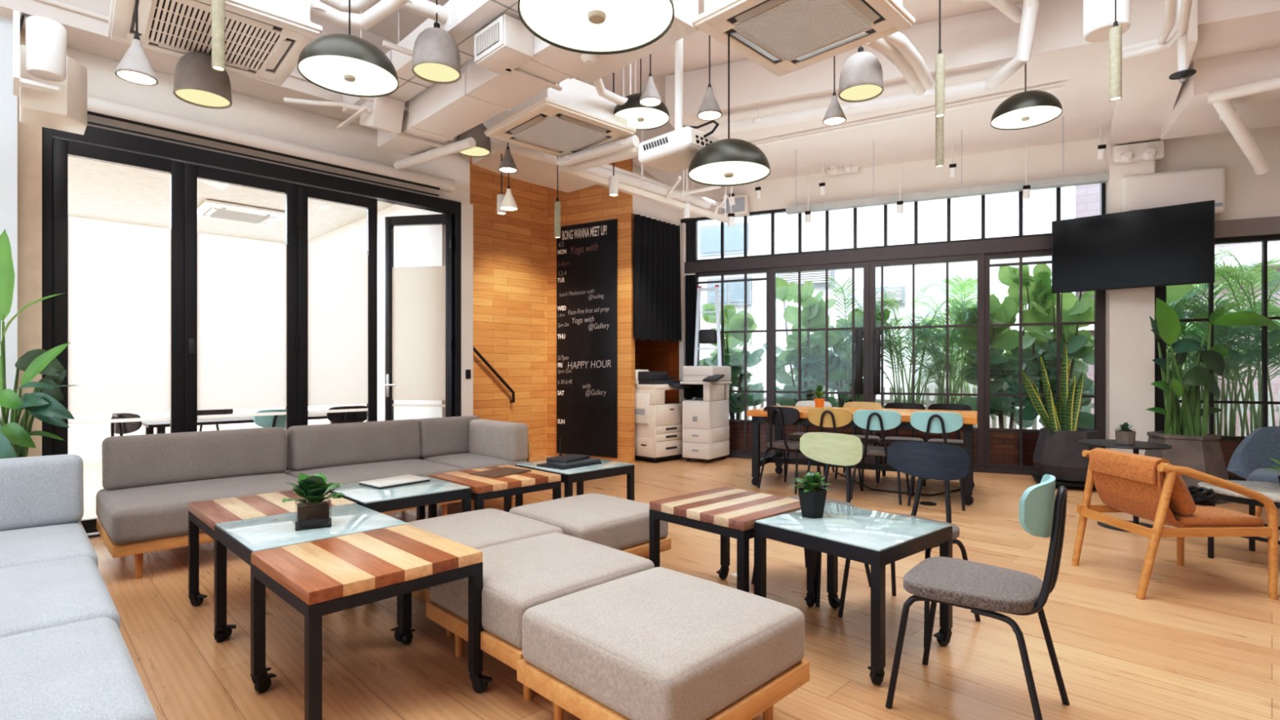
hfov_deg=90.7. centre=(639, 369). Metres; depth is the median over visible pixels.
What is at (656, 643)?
footstool
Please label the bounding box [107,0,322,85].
air conditioner
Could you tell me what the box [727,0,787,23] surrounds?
outlet
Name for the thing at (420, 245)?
wall
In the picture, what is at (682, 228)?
trim
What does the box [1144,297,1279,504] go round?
potted plant
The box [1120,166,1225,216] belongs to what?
air conditioner
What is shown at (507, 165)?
pendant lamp
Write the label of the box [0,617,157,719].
seat cushion
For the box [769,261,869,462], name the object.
door
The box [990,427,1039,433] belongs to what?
soil
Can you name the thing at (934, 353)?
areca palm
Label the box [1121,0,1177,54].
ceiling pipe
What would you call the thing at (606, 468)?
coffee table
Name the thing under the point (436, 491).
coffee table
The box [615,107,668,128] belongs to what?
diffuser
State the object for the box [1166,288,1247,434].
fiddle leaf fig
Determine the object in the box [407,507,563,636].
footstool
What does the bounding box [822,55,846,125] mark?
pendant lamp
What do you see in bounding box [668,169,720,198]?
linear light
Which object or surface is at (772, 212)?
window
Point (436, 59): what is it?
pendant lamp
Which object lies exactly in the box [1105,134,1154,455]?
wall column
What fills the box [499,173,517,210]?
pendant lamp
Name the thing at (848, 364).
areca palm
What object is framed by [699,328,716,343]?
tray
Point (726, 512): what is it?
coffee table
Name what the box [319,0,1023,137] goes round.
ceiling
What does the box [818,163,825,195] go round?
track spotlight
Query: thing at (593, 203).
wall
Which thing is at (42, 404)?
potted plant
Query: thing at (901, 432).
planter box
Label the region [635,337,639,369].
wall
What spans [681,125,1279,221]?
wall
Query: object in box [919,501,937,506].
socket
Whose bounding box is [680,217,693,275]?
trim
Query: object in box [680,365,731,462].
photocopier
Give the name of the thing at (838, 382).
fiddle leaf fig
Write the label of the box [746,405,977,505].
table
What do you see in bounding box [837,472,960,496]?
power cable
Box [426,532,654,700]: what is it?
footstool
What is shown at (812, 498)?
potted plant
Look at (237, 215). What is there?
return grille
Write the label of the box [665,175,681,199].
conduit
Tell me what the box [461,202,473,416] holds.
wall
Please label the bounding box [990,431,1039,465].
planter box
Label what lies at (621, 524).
footstool
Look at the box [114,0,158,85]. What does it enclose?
pendant lamp
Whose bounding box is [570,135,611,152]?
outlet
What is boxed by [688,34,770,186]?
dome pendant lamp
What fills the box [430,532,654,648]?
seat cushion
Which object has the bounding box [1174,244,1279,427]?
areca palm
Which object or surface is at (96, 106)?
projector screen
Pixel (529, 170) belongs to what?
trim
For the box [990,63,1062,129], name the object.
dome pendant lamp
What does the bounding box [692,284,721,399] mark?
step ladder
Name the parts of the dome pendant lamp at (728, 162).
knob, cord, lamp shade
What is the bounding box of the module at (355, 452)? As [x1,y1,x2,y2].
[283,418,462,515]
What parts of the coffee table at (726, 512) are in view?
leg, frame, leg, leg, leg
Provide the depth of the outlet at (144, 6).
3.58 m
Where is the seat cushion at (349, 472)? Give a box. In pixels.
[283,458,462,484]
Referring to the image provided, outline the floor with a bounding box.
[81,454,1279,719]
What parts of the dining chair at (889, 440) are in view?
leg, leg, seat, backrest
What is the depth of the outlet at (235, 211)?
7.96 m
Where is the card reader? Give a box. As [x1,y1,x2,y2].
[466,369,471,378]
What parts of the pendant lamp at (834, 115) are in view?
cord, lamp shade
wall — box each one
[0,15,17,422]
[17,28,41,457]
[66,47,470,204]
[67,215,284,462]
[307,204,445,425]
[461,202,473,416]
[470,156,546,457]
[546,158,635,462]
[632,161,681,224]
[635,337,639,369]
[640,338,679,403]
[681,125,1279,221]
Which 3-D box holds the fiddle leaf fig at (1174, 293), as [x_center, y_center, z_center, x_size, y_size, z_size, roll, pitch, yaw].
[5.920,-0.091,7.519,0.960,1.884,0.678,0,0,24]
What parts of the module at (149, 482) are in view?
leg, frame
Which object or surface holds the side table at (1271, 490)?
on the floor
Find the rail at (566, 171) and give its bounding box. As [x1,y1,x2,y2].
[558,81,728,223]
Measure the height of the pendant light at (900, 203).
0.700 m
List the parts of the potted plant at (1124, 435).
plant pot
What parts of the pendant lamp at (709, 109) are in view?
cord, lamp shade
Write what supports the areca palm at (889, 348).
in the soil
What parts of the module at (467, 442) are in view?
leg, arm panel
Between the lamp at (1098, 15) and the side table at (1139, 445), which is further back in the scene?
the side table at (1139, 445)
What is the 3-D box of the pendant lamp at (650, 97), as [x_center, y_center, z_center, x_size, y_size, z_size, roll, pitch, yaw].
[0.079,-2.561,4.796,0.174,1.074,0.174,0,0,0]
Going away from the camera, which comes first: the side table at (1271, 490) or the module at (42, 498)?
the module at (42, 498)
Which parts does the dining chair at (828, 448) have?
leg, leg, leg, seat, backrest, leg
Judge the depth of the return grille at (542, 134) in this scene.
5.47 m
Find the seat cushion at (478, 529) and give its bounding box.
[407,507,563,587]
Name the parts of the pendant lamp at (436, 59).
lamp shade, cord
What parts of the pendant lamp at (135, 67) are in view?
lamp shade, cord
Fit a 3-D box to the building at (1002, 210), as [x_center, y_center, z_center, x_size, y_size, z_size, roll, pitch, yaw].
[3.808,-2.700,13.781,8.600,8.100,4.140,0,0,24]
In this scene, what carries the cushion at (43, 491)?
on the module at (42, 498)
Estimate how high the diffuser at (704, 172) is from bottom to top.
0.005 m
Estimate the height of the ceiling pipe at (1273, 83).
0.099 m
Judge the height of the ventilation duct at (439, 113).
1.097 m
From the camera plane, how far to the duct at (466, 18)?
4.71 m
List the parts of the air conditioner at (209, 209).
casing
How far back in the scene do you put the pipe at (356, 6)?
4.11 m
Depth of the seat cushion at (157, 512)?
3.96 m
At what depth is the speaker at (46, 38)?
3.44 m
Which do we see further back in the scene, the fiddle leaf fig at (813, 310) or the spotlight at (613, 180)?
the fiddle leaf fig at (813, 310)
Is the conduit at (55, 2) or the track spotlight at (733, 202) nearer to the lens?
the conduit at (55, 2)
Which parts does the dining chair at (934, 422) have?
leg, leg, backrest, leg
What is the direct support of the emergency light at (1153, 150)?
attached to the wall column
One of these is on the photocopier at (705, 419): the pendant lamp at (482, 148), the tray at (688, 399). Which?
the tray at (688, 399)
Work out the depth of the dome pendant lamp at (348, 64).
3.34 m
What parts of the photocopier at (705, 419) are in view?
paper drawer, paper drawer, door, control panel, panel, panel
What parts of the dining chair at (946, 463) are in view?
leg, leg, seat, backrest, leg, leg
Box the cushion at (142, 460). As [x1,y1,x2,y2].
[102,426,286,490]
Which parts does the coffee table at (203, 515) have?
leg, frame, leg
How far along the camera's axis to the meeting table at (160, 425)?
6.20 m
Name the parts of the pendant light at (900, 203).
stem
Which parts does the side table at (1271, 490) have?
leg, leg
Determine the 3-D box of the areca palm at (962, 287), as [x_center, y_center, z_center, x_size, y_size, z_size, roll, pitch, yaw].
[5.226,-0.344,10.083,2.073,2.391,1.244,0,0,24]
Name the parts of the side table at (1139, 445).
plate, stem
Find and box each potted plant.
[0,228,79,458]
[282,472,345,530]
[789,471,830,518]
[813,384,826,408]
[1113,422,1135,444]
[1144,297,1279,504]
[1265,457,1279,485]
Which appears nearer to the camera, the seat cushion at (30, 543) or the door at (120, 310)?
the seat cushion at (30, 543)
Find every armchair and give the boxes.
[1071,447,1278,599]
[1226,426,1279,517]
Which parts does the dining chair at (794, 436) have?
leg, seat, backrest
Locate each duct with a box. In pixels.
[283,0,521,133]
[377,0,697,155]
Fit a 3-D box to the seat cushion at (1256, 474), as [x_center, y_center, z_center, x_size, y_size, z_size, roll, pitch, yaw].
[4.978,0.844,4.760,0.560,0.129,0.560,0,0,-42]
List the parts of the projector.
connector panel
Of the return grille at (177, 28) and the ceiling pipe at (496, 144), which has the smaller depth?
the return grille at (177, 28)
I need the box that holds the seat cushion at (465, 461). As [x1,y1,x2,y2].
[419,453,528,470]
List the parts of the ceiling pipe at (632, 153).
hanger rod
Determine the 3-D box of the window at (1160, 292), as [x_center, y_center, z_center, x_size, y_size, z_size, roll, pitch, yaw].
[6.631,-0.100,6.669,2.002,2.620,0.081,0,0,24]
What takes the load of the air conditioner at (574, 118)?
hanging from the ceiling at (695, 45)
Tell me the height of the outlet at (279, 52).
0.022 m
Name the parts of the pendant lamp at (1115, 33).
cord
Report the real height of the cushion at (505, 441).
0.350 m
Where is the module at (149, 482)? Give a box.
[96,426,298,578]
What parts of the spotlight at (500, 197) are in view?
stem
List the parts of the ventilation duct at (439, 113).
hanger rod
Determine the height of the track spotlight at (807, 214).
0.704 m
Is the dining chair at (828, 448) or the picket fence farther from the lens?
the picket fence
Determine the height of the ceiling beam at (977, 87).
0.202 m
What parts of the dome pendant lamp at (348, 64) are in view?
lamp shade, cord, knob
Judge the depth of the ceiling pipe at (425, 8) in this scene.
4.13 m
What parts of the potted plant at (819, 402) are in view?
plant pot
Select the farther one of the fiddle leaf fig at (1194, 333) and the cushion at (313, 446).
the fiddle leaf fig at (1194, 333)
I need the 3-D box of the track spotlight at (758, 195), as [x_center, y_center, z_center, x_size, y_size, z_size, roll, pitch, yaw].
[1.564,-2.453,8.352,0.074,0.390,0.117,0,0,24]
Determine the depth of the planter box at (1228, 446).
6.96 m
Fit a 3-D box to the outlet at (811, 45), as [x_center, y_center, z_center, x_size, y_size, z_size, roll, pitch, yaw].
[1.217,-2.049,4.013,0.448,0.022,0.448,0,0,0]
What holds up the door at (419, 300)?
attached to the door frame at (93, 135)
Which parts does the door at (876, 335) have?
pull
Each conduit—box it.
[37,0,308,81]
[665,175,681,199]
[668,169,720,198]
[714,194,727,214]
[752,84,1064,146]
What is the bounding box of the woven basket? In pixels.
[1186,485,1217,506]
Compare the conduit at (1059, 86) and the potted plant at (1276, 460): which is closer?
the potted plant at (1276, 460)
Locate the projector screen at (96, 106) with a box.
[87,95,455,192]
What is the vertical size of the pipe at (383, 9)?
0.913 m
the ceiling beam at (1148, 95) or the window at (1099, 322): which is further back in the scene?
the window at (1099, 322)
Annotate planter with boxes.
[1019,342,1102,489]
[1144,431,1232,504]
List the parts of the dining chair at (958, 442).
seat, backrest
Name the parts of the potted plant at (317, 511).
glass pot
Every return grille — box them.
[146,0,282,69]
[209,208,269,223]
[513,116,606,151]
[734,0,873,60]
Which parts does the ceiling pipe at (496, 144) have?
hanger rod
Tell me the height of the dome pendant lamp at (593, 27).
1.973 m
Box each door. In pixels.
[52,137,184,533]
[184,162,298,470]
[297,184,377,425]
[384,213,453,420]
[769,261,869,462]
[869,253,984,468]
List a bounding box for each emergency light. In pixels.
[826,164,858,176]
[1111,140,1164,164]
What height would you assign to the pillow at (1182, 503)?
0.279 m
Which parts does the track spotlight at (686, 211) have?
stem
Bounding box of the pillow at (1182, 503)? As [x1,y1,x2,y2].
[1164,472,1195,515]
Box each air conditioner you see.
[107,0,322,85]
[197,200,284,226]
[484,63,635,156]
[692,0,915,76]
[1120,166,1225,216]
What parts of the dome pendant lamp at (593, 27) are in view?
knob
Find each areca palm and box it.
[811,276,910,431]
[854,293,969,404]
[898,273,1004,400]
[900,297,992,404]
[1166,278,1262,371]
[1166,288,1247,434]
[1167,256,1279,436]
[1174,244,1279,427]
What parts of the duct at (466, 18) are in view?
hanger rod, hanger rod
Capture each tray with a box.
[667,376,676,380]
[688,399,702,400]
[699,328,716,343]
[1031,473,1095,488]
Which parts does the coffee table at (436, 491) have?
frame, glass, leg, leg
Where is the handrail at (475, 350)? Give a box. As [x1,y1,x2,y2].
[473,346,515,402]
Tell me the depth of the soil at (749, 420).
9.12 m
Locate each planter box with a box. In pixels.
[728,422,859,453]
[859,426,977,462]
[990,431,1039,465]
[1219,440,1241,477]
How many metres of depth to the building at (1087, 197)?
9.34 m
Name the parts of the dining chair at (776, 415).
leg, backrest, seat, leg, leg, leg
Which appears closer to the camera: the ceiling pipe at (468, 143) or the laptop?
the laptop
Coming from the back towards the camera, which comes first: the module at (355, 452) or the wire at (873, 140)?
the wire at (873, 140)
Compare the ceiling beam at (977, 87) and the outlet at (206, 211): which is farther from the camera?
the outlet at (206, 211)
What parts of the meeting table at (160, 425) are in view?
leg, leg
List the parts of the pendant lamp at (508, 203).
lamp shade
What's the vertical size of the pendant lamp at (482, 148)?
1.108 m
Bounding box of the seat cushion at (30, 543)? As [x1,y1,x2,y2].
[0,520,97,568]
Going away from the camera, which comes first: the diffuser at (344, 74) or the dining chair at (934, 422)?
the diffuser at (344, 74)
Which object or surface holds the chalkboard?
attached to the wall at (593, 203)
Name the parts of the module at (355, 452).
frame, leg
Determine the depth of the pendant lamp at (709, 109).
4.30 m
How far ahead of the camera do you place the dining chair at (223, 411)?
7.22 m
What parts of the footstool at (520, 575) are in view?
leg, frame, leg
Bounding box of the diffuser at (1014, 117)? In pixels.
[991,106,1062,128]
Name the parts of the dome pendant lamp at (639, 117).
knob, cord, lamp shade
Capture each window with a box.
[693,173,1108,262]
[695,268,769,456]
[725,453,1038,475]
[984,249,1105,471]
[1154,234,1279,480]
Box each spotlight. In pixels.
[497,154,506,214]
[608,72,617,196]
[683,168,689,217]
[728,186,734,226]
[728,186,735,204]
[755,181,761,198]
[804,169,811,222]
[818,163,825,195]
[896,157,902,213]
[949,145,956,177]
[1022,141,1030,199]
[1097,125,1106,159]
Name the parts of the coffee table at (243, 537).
leg, frame, glass, leg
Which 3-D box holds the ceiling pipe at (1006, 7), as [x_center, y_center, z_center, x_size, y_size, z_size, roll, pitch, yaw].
[2.801,-2.900,4.956,0.829,0.089,0.089,0,0,-37]
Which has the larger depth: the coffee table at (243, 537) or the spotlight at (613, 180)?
the spotlight at (613, 180)
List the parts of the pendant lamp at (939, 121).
cord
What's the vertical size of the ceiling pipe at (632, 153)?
1.147 m
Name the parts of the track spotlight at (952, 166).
stem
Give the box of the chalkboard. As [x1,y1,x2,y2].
[556,218,617,457]
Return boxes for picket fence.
[732,386,1279,436]
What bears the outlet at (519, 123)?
attached to the air conditioner at (574, 118)
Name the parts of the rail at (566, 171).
hanger rod, rail, hanger rod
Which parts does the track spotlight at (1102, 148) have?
stem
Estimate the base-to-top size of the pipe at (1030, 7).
0.559 m
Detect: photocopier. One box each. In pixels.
[635,369,690,462]
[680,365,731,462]
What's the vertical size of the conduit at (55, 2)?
0.040 m
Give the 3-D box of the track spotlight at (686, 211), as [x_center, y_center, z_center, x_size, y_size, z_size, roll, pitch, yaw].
[0.557,-2.462,7.582,0.082,1.272,0.106,0,0,0]
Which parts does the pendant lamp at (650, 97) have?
lamp shade, cord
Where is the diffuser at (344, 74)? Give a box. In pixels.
[298,54,397,95]
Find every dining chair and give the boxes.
[110,413,142,436]
[197,408,233,431]
[253,408,284,428]
[326,405,366,423]
[751,431,871,607]
[757,406,822,493]
[786,400,834,475]
[805,408,861,489]
[834,401,884,482]
[837,440,980,647]
[850,409,909,504]
[877,402,927,486]
[885,474,1069,719]
[907,411,965,511]
[923,403,973,490]
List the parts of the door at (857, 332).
pull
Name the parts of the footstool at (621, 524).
frame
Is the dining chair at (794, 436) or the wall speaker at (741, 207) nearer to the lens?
the dining chair at (794, 436)
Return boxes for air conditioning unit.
[474,13,533,75]
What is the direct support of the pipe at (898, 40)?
attached to the pipe at (882, 45)
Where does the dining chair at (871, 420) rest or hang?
on the floor
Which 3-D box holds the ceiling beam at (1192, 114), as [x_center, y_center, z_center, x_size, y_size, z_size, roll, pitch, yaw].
[6.174,-2.499,5.425,2.600,0.299,1.190,0,0,24]
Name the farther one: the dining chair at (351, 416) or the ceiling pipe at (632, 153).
the dining chair at (351, 416)
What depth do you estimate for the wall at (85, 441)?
8.61 m
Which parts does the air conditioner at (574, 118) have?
panel, casing, hanger rod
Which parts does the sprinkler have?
plate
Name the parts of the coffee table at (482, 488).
leg, leg, leg, frame, leg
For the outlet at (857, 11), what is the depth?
3.61 m
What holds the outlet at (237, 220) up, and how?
attached to the air conditioner at (209, 209)
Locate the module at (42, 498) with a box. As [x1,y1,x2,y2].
[0,453,97,568]
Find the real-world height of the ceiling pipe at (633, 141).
1.148 m
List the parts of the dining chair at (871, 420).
leg, leg, seat, backrest, leg, leg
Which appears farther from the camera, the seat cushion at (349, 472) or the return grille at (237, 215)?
the return grille at (237, 215)
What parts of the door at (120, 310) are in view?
pane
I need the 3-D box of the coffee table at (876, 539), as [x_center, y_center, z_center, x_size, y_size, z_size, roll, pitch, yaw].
[0.963,0.978,2.925,0.640,0.545,0.678,0,0,-40]
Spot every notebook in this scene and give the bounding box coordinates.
[536,462,601,470]
[546,453,590,462]
[546,457,600,466]
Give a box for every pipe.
[310,0,409,30]
[319,0,375,12]
[378,0,448,23]
[393,137,475,170]
[441,129,711,208]
[556,66,639,167]
[566,61,638,171]
[592,83,724,208]
[593,78,627,105]
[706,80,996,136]
[865,37,925,95]
[883,31,933,88]
[961,0,1039,89]
[986,0,1022,23]
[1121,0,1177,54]
[1124,0,1192,60]
[1208,76,1279,103]
[1209,98,1270,174]
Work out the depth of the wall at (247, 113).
5.57 m
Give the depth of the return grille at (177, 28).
3.74 m
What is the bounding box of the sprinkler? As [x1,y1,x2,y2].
[1168,0,1195,83]
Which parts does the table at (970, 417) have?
leg, rail, leg, frame, leg, leg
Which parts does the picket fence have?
fence panel, fence panel, fence panel, fence panel, fence panel, fence panel, fence panel, fence panel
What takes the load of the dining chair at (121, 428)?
on the floor
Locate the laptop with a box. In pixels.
[359,474,430,488]
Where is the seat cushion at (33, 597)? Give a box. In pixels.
[0,556,119,637]
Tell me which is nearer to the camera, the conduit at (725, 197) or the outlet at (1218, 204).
the outlet at (1218, 204)
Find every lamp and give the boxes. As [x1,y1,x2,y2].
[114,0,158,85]
[173,51,231,109]
[211,0,225,71]
[297,0,399,97]
[411,0,461,84]
[456,123,490,157]
[498,142,517,173]
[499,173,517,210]
[517,0,674,54]
[554,155,560,238]
[613,58,669,129]
[639,53,662,106]
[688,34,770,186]
[697,35,722,120]
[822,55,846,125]
[838,45,884,102]
[935,0,943,167]
[935,0,944,117]
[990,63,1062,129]
[1083,0,1130,42]
[1109,0,1121,101]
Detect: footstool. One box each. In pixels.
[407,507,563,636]
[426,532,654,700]
[508,493,671,559]
[516,566,809,719]
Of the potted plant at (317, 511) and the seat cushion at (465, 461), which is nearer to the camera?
the potted plant at (317, 511)
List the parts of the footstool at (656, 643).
leg, frame, leg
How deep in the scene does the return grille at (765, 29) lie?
3.79 m
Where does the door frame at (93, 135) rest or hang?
in the wall at (247, 113)
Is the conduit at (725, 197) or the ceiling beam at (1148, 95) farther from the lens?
the conduit at (725, 197)
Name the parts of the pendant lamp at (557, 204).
cord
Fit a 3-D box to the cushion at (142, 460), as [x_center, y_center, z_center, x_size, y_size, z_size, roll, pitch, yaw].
[-3.235,0.640,4.656,1.105,0.379,0.269,0,0,-45]
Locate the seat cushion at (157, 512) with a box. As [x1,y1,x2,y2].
[96,472,298,544]
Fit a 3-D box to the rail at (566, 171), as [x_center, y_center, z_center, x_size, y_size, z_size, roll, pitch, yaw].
[0.218,-2.509,7.232,0.070,1.178,2.958,0,0,42]
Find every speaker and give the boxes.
[13,9,66,96]
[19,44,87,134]
[719,194,749,217]
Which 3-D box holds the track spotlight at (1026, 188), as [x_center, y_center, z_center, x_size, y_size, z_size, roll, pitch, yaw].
[4.468,-2.312,7.308,0.074,0.672,0.117,0,0,24]
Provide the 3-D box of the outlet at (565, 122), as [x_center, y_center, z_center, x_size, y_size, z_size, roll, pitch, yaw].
[-0.466,-2.049,5.267,0.461,0.022,0.436,0,0,0]
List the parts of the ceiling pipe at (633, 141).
hanger rod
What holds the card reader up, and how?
attached to the wall at (467, 210)
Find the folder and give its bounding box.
[469,466,531,478]
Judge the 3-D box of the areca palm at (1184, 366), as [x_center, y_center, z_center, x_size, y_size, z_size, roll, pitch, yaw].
[7.682,-0.349,9.038,1.784,2.401,1.309,0,0,24]
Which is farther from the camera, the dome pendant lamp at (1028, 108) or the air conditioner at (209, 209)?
the air conditioner at (209, 209)
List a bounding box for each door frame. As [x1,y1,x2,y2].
[41,120,461,537]
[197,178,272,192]
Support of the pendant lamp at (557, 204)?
hanging from the ceiling at (695, 45)
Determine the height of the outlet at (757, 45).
0.022 m
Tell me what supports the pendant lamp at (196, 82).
hanging from the ceiling at (695, 45)
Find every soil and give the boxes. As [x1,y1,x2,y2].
[728,419,852,426]
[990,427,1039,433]
[1218,435,1243,440]
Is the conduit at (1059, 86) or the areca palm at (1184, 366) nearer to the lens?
the conduit at (1059, 86)
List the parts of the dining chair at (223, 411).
backrest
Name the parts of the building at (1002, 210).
pane, pane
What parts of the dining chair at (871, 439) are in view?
leg, backrest, seat, leg, leg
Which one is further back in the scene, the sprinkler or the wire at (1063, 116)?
the wire at (1063, 116)
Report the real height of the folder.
0.008 m
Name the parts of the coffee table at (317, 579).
leg, leg, frame, leg, leg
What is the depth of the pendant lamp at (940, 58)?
4.37 m
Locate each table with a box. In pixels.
[142,413,336,434]
[188,489,356,639]
[213,502,408,684]
[250,524,492,719]
[329,475,471,520]
[428,464,560,518]
[515,457,634,506]
[648,486,817,606]
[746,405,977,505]
[754,502,952,684]
[1077,439,1173,532]
[1197,480,1279,558]
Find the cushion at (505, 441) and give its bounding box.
[469,418,528,462]
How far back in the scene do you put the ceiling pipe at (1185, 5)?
4.57 m
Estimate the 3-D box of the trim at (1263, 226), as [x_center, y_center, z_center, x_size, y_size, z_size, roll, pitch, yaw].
[6.622,-1.500,6.662,2.012,0.180,0.200,0,0,24]
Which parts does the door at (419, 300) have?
lever handle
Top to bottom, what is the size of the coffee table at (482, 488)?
0.545 m
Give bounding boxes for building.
[697,186,1067,429]
[1075,183,1279,436]
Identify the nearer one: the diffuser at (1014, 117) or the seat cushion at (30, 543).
the seat cushion at (30, 543)
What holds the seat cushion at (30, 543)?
on the module at (42, 498)
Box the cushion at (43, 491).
[0,453,84,530]
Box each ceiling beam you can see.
[1108,0,1197,148]
[1160,47,1279,139]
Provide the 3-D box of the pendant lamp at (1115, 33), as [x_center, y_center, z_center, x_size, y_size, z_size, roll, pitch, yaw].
[2.831,-2.354,3.762,0.070,1.488,0.068,0,0,0]
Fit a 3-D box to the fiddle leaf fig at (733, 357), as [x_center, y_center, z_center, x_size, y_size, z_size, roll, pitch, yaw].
[1.353,-0.092,9.594,1.194,1.889,0.675,0,0,24]
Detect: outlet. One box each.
[130,0,152,35]
[149,41,256,72]
[171,0,282,31]
[203,207,217,215]
[213,217,254,223]
[222,207,270,215]
[261,217,275,223]
[264,37,295,71]
[506,113,547,134]
[511,137,562,152]
[555,113,611,133]
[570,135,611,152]
[725,28,782,62]
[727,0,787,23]
[791,28,875,62]
[845,0,885,23]
[1128,202,1222,211]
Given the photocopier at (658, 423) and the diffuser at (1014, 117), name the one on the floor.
the photocopier at (658, 423)
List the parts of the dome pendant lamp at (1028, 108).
knob, cord, lamp shade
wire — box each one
[873,140,874,195]
[1062,115,1063,172]
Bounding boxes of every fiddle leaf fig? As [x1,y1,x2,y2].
[699,303,764,419]
[762,277,850,405]
[807,308,890,407]
[952,275,1052,428]
[997,263,1093,429]
[1166,284,1194,386]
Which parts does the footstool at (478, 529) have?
frame, leg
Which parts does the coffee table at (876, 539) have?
leg, leg, glass, frame, leg, leg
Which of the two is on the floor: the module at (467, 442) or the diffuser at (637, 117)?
the module at (467, 442)
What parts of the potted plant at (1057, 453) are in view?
blade, blade, blade, blade, blade, blade, planter, blade, blade, blade, blade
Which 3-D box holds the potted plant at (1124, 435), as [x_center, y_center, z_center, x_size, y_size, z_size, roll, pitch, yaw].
[3.839,0.500,5.003,0.135,0.169,0.143,0,0,21]
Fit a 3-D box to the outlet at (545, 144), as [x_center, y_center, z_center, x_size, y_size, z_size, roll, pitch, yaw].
[-0.934,-2.049,5.769,0.461,0.022,0.436,0,0,0]
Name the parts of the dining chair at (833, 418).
leg, backrest, leg, leg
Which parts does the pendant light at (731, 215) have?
stem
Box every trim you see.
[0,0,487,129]
[471,117,595,192]
[679,222,685,454]
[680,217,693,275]
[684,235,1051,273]
[1214,216,1279,239]
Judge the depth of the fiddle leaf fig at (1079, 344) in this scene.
7.81 m
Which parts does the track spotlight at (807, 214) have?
stem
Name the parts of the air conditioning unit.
frame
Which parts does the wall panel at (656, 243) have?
rail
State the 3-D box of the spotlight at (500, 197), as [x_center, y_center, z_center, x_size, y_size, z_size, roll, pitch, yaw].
[-1.445,-2.364,6.600,0.100,1.469,0.100,0,0,0]
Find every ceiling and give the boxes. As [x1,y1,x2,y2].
[67,155,395,243]
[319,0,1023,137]
[632,0,1279,190]
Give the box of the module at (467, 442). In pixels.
[416,415,530,511]
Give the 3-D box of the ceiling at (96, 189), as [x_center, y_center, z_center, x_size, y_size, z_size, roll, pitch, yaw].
[-6.010,-2.090,6.647,6.300,0.080,5.100,0,0,-45]
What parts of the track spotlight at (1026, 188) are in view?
stem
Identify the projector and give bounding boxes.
[638,38,719,173]
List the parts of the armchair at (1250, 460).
leg, leg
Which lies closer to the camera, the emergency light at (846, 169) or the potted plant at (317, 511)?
the potted plant at (317, 511)
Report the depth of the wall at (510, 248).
8.79 m
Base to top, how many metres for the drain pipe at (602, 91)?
0.069 m
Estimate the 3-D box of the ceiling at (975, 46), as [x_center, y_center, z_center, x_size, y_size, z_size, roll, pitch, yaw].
[3.819,-2.874,6.635,8.300,0.448,2.857,0,0,24]
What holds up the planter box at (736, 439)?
on the floor
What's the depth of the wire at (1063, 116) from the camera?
6.60 m
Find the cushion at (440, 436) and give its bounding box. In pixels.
[416,415,479,458]
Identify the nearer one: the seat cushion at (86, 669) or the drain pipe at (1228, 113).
the seat cushion at (86, 669)
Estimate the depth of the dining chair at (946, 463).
3.27 m
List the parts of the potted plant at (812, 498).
plant pot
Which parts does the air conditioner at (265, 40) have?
casing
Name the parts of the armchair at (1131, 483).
leg, rail, rail, arm and leg, leg, sling seat, rail, arm and leg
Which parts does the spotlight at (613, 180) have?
stem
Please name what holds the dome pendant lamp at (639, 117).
hanging from the ceiling at (695, 45)
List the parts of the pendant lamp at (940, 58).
cord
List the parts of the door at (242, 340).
pane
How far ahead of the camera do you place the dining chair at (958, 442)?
7.00 m
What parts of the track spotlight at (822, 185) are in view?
stem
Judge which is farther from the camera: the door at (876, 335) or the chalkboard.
the chalkboard
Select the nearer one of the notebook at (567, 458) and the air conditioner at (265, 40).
the air conditioner at (265, 40)
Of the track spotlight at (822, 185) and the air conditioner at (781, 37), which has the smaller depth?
the air conditioner at (781, 37)
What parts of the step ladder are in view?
rail, rail, rail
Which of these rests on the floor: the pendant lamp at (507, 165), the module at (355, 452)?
the module at (355, 452)
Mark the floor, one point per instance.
(1202, 642)
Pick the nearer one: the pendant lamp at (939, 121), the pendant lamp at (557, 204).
the pendant lamp at (939, 121)
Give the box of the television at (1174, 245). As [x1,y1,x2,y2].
[1051,200,1214,293]
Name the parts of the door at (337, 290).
pane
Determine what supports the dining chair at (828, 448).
on the floor
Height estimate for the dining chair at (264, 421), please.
0.870 m
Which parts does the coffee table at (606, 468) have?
leg, leg, glass, frame, leg, leg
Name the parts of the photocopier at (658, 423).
panel, scanner lid, paper drawer, paper drawer, paper drawer, door, drawer handle, drawer handle, drawer handle, control panel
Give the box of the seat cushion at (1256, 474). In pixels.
[1246,467,1279,483]
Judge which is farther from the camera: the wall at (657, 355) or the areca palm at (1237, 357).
the wall at (657, 355)
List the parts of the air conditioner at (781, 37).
casing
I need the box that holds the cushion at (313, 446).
[286,418,421,471]
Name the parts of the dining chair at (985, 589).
leg, leg, seat, leg, backrest, leg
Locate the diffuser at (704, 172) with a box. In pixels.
[688,160,768,184]
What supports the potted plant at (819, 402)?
on the table at (970, 417)
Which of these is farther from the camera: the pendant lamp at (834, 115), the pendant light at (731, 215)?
the pendant light at (731, 215)
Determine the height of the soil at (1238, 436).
0.012 m
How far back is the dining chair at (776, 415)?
6.53 m

